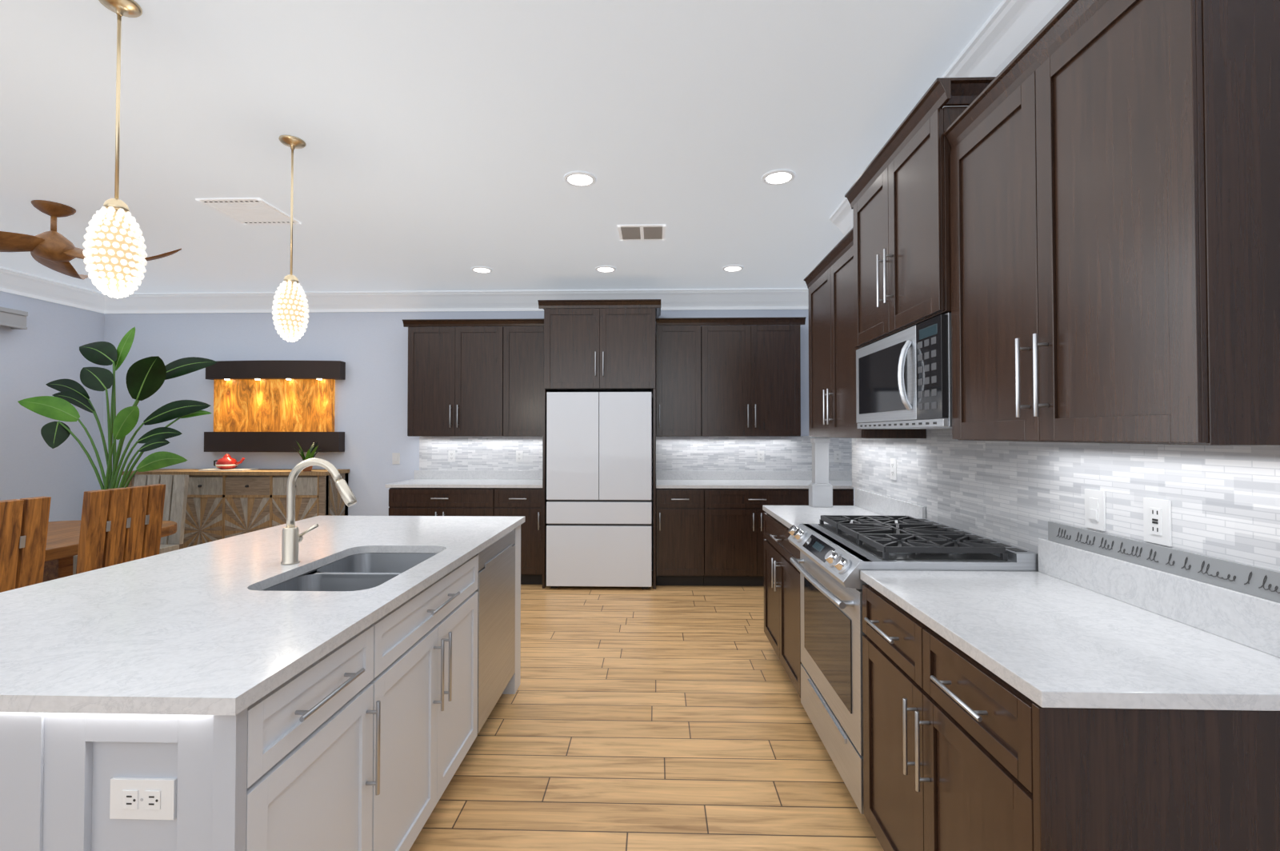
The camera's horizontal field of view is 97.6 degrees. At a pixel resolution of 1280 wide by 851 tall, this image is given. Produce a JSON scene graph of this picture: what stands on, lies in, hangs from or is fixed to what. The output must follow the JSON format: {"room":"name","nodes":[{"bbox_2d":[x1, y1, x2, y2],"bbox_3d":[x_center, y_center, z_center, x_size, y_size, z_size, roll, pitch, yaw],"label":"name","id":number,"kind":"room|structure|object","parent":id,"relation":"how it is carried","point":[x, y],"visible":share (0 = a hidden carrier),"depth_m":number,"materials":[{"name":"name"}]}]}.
{"room":"kitchen","nodes":[
{"label":"kitchen","id":0,"kind":"room"},
{"bbox_2d":[0,291,926,571],"bbox_3d":[-1.288,-0.007,1.473,9.260,2.840,8.870,0,-1,2],"label":"wall","id":1,"kind":"structure","parent":0,"point":[370,405],"depth_m":5.80,"materials":[{"name":"paint"}]},
{"bbox_2d":[0,306,27,329],"bbox_3d":[-5.611,-0.955,4.535,0.140,0.159,1.050,0,-1,2],"label":"curtain valance","id":2,"kind":"object","parent":1,"relation":"attached to","point":[15,319],"visible":1,"depth_m":4.95,"materials":[{"name":"grey wood"}]},
{"bbox_2d":[204,360,345,451],"bbox_3d":[-3.765,-0.195,5.747,1.405,0.930,0.170,0,-1,2],"label":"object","id":3,"kind":"object","parent":1,"relation":"attached to","point":[259,406],"visible":0.98,"depth_m":5.77,"materials":[{"name":"brown metal"}]},
{"bbox_2d":[0,0,1068,313],"bbox_3d":[-1.293,-1.337,1.468,8.948,0.179,8.618,0,-1,2],"label":"crown molding","id":4,"kind":"structure","parent":1,"relation":"attached to","point":[1014,24],"depth_m":5.65,"materials":[{"name":"white"}]},
{"bbox_2d":[402,299,806,436],"bbox_3d":[-0.365,-0.518,5.402,3.892,1.245,0.656,0,-1,2],"label":"upper cabinet","id":5,"kind":"object","parent":1,"relation":"attached to","point":[722,377],"visible":0.96,"depth_m":5.38,"materials":[{"name":"brown wood"}]},
{"bbox_2d":[419,428,1279,571],"bbox_3d":[0.033,0.276,3.246,4.760,0.530,4.938,0,-1,2],"label":"tile backsplash","id":6,"kind":"structure","parent":1,"relation":"attached to","point":[1225,500],"depth_m":1.98,"materials":[{"name":"tile"}]},
{"bbox_2d":[890,458,896,479],"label":"outlet","id":7,"kind":"object","parent":6,"relation":"attached to","point":[893,461],"depth_m":3.05,"materials":[{"name":"white plastic"}]},
{"bbox_2d":[1084,488,1106,531],"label":"light switch","id":8,"kind":"object","parent":6,"relation":"attached to","point":[1094,500],"depth_m":1.65,"materials":[{"name":"white plastic"}]},
{"bbox_2d":[1143,497,1171,546],"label":"outlet","id":9,"kind":"object","parent":6,"relation":"attached to","point":[1157,522],"depth_m":1.44,"materials":[{"name":"white plastic"}]},
{"bbox_2d":[803,0,1279,445],"bbox_3d":[1.176,-0.543,2.330,0.378,1.200,2.688,0,-1,2],"label":"upper cabinet","id":10,"kind":"object","parent":1,"relation":"attached to","point":[1097,230],"visible":1,"depth_m":1.28,"materials":[{"name":"brown wood"}]},
{"bbox_2d":[856,312,951,429],"bbox_3d":[1.171,-0.182,2.288,0.382,0.385,0.815,0,-1,2],"label":"microwave","id":11,"kind":"object","parent":10,"relation":"attached to","point":[904,378],"visible":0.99,"depth_m":2.11,"materials":[{"name":"silver metal"}]},
{"bbox_2d":[0,0,1003,292],"bbox_3d":[-1.288,-1.467,1.496,9.260,0.080,8.870,0,-1,2],"label":"ceiling","id":12,"kind":"structure","parent":0,"point":[442,138],"depth_m":2.65,"materials":[{"name":"paint"}]},
{"bbox_2d":[0,200,181,279],"bbox_3d":[-3.563,-1.213,3.520,1.224,0.361,1.344,0,-1,2],"label":"fan","id":13,"kind":"object","parent":12,"relation":"attached to","point":[50,249],"visible":0.85,"depth_m":3.51,"materials":[{"name":"brown wood"}]},
{"bbox_2d":[82,0,147,298],"bbox_3d":[-1.748,-0.923,1.873,0.160,0.994,0.157,0,-1,2],"label":"pendant light","id":14,"kind":"object","parent":12,"relation":"hanging from","point":[115,254],"visible":1,"depth_m":1.84,"materials":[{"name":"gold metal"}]},
{"bbox_2d":[195,197,301,224],"bbox_3d":[-2.527,-1.388,3.641,0.400,0.008,0.410,0,-1,2],"label":"ceiling vent","id":15,"kind":"object","parent":12,"relation":"in","point":[247,210],"visible":0.97,"depth_m":3.61,"materials":[{"name":"white metal"}]},
{"bbox_2d":[272,135,309,342],"bbox_3d":[-1.717,-0.909,2.760,0.160,0.994,0.157,0,-1,2],"label":"pendant light","id":16,"kind":"object","parent":12,"relation":"hanging from","point":[290,312],"visible":1,"depth_m":2.73,"materials":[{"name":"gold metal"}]},
{"bbox_2d":[471,266,492,273],"bbox_3d":[-1.390,-1.367,4.924,0.184,0.010,0.184,0,-1,2],"label":"recessed light","id":17,"kind":"object","parent":12,"relation":"in","point":[482,270],"visible":1,"depth_m":4.92,"materials":[{"name":"white plastic"}]},
{"bbox_2d":[564,171,595,187],"bbox_3d":[-0.340,-1.394,3.173,0.184,0.010,0.184,0,-1,2],"label":"recessed light","id":18,"kind":"object","parent":12,"relation":"in","point":[575,178],"visible":1,"depth_m":3.16,"materials":[{"name":"white plastic"}]},
{"bbox_2d":[595,265,615,272],"bbox_3d":[-0.300,-1.367,4.903,0.184,0.010,0.184,0,-1,2],"label":"recessed light","id":19,"kind":"object","parent":12,"relation":"in","point":[603,269],"visible":1,"depth_m":4.89,"materials":[{"name":"white"}]},
{"bbox_2d":[617,224,665,240],"bbox_3d":[0.014,-1.382,4.018,0.335,0.008,0.295,0,-1,2],"label":"ceiling vent","id":20,"kind":"object","parent":12,"relation":"in","point":[626,232],"visible":1,"depth_m":4.01,"materials":[{"name":"white metal"}]},
{"bbox_2d":[722,264,743,271],"bbox_3d":[0.809,-1.367,4.881,0.184,0.010,0.184,0,-1,2],"label":"recessed light","id":21,"kind":"object","parent":12,"relation":"in","point":[732,268],"visible":1,"depth_m":4.87,"materials":[{"name":"white plastic"}]},
{"bbox_2d":[761,168,795,185],"bbox_3d":[0.780,-1.395,3.151,0.184,0.010,0.184,0,-1,2],"label":"recessed light","id":22,"kind":"object","parent":12,"relation":"in","point":[776,177],"visible":1,"depth_m":3.14,"materials":[{"name":"white plastic"}]},
{"bbox_2d":[408,571,883,850],"bbox_3d":[-1.288,1.453,1.450,9.260,0.080,8.870,0,-1,2],"label":"floor","id":23,"kind":"structure","parent":0,"point":[665,718],"depth_m":2.51,"materials":[{"name":"brown wood"}]},
{"bbox_2d":[0,496,51,592],"bbox_3d":[-3.059,0.879,2.425,0.544,1.097,0.440,0,-1,2],"label":"dining chair","id":24,"kind":"object","parent":23,"relation":"on","point":[24,522],"visible":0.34,"depth_m":2.54,"materials":[{"name":"brown wood"}]},
{"bbox_2d":[42,520,176,582],"bbox_3d":[-3.774,1.056,3.058,1.130,0.765,2.030,0,-1,2],"label":"dining table","id":25,"kind":"object","parent":23,"relation":"on","point":[62,541],"visible":0.27,"depth_m":3.53,"materials":[{"name":"brown wood"}]},
{"bbox_2d":[17,326,217,489],"bbox_3d":[-4.582,0.281,4.871,1.774,2.372,0.523,0,-1,2],"label":"plant","id":26,"kind":"object","parent":23,"relation":"on","point":[145,377],"visible":0.78,"depth_m":4.87,"materials":[{"name":"green plant"}]},
{"bbox_2d":[76,484,166,574],"bbox_3d":[-3.075,0.890,3.086,0.544,1.097,0.440,0,-1,2],"label":"dining chair","id":27,"kind":"object","parent":23,"relation":"on","point":[118,526],"visible":0.27,"depth_m":3.04,"materials":[{"name":"brown wood"}]},
{"bbox_2d":[72,474,188,575],"bbox_3d":[-4.072,0.937,4.504,0.440,1.048,0.540,0,-1,2],"label":"dining chair","id":28,"kind":"object","parent":23,"relation":"on","point":[174,510],"visible":0.22,"depth_m":4.72,"materials":[{"name":"brown wood"}]},
{"bbox_2d":[121,468,349,549],"bbox_3d":[-4.011,0.963,5.597,2.010,1.030,0.428,0,-1,2],"label":"sideboard","id":29,"kind":"object","parent":23,"relation":"on","point":[221,505],"visible":0.41,"depth_m":5.40,"materials":[{"name":"brown wood"}]},
{"bbox_2d":[198,453,258,471],"bbox_3d":[-4.121,0.365,5.615,0.440,0.164,0.220,0,-1,2],"label":"teapot","id":30,"kind":"object","parent":29,"relation":"on","point":[226,463],"depth_m":5.56,"materials":[{"name":"red ceramic"}]},
{"bbox_2d":[291,440,320,471],"bbox_3d":[-3.225,0.293,5.487,0.249,0.304,0.256,0,-1,2],"label":"potted plant","id":31,"kind":"object","parent":29,"relation":"on","point":[310,453],"visible":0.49,"depth_m":5.44,"materials":[{"name":"green plant"}]},
{"bbox_2d":[0,458,524,850],"bbox_3d":[-1.253,0.770,2.069,1.186,1.306,2.162,0,-1,2],"label":"kitchen island","id":32,"kind":"object","parent":23,"relation":"on","point":[310,684],"visible":1,"depth_m":1.31,"materials":[{"name":"stone"}]},
{"bbox_2d":[0,516,524,715],"bbox_3d":[-1.260,0.508,2.073,1.172,0.030,2.162,0,-1,2],"label":"island countertop","id":33,"kind":"structure","parent":32,"relation":"on","point":[192,630],"depth_m":1.41,"materials":[{"name":"stone"}]},
{"bbox_2d":[280,458,356,564],"bbox_3d":[-1.144,0.304,2.011,0.267,0.375,0.080,0,-1,2],"label":"faucet","id":34,"kind":"object","parent":33,"relation":"on","point":[291,538],"depth_m":1.99,"materials":[{"name":"silver metal"}]},
{"bbox_2d":[474,529,515,733],"bbox_3d":[-0.975,0.989,2.696,0.606,0.883,0.616,0,-1,2],"label":"dishwasher","id":35,"kind":"object","parent":23,"relation":"on","point":[496,596],"visible":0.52,"depth_m":2.63,"materials":[{"name":"silver metal"}]},
{"bbox_2d":[546,392,651,588],"bbox_3d":[-0.357,0.590,5.344,0.940,1.768,0.700,0,-1,2],"label":"refrigerator","id":36,"kind":"object","parent":23,"relation":"on","point":[599,444],"visible":1,"depth_m":5.00,"materials":[{"name":"grey metal"}]},
{"bbox_2d":[385,388,853,589],"bbox_3d":[0.071,0.574,5.371,4.805,1.800,0.658,0,-1,2],"label":"base cabinet","id":37,"kind":"object","parent":23,"relation":"on","point":[708,526],"visible":0.56,"depth_m":5.08,"materials":[{"name":"brown wood"}]},
{"bbox_2d":[788,515,1038,814],"bbox_3d":[1.023,0.924,2.287,0.667,1.003,0.802,0,-1,2],"label":"gas range","id":38,"kind":"object","parent":23,"relation":"on","point":[833,554],"visible":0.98,"depth_m":2.10,"materials":[{"name":"silver metal"}]},
{"bbox_2d":[762,488,1279,850],"bbox_3d":[1.045,0.905,2.302,0.638,1.042,2.629,0,-1,2],"label":"base cabinet","id":39,"kind":"object","parent":23,"relation":"on","point":[1086,701],"visible":0.94,"depth_m":1.21,"materials":[{"name":"brown wood"}]},
{"bbox_2d":[808,438,832,507],"bbox_3d":[1.151,0.298,3.573,0.127,0.435,0.087,0,-1,2],"label":"end post","id":40,"kind":"object","parent":39,"relation":"on","point":[820,490],"visible":1,"depth_m":3.54,"materials":[{"name":"grey wood"}]},
{"bbox_2d":[1048,521,1279,603],"bbox_3d":[1.331,0.339,1.417,0.013,0.062,0.840,0,-1,2],"label":"sign plaque","id":41,"kind":"object","parent":39,"relation":"on","point":[1248,579],"visible":1,"depth_m":1.38,"materials":[{"name":"grey"}]}
]}

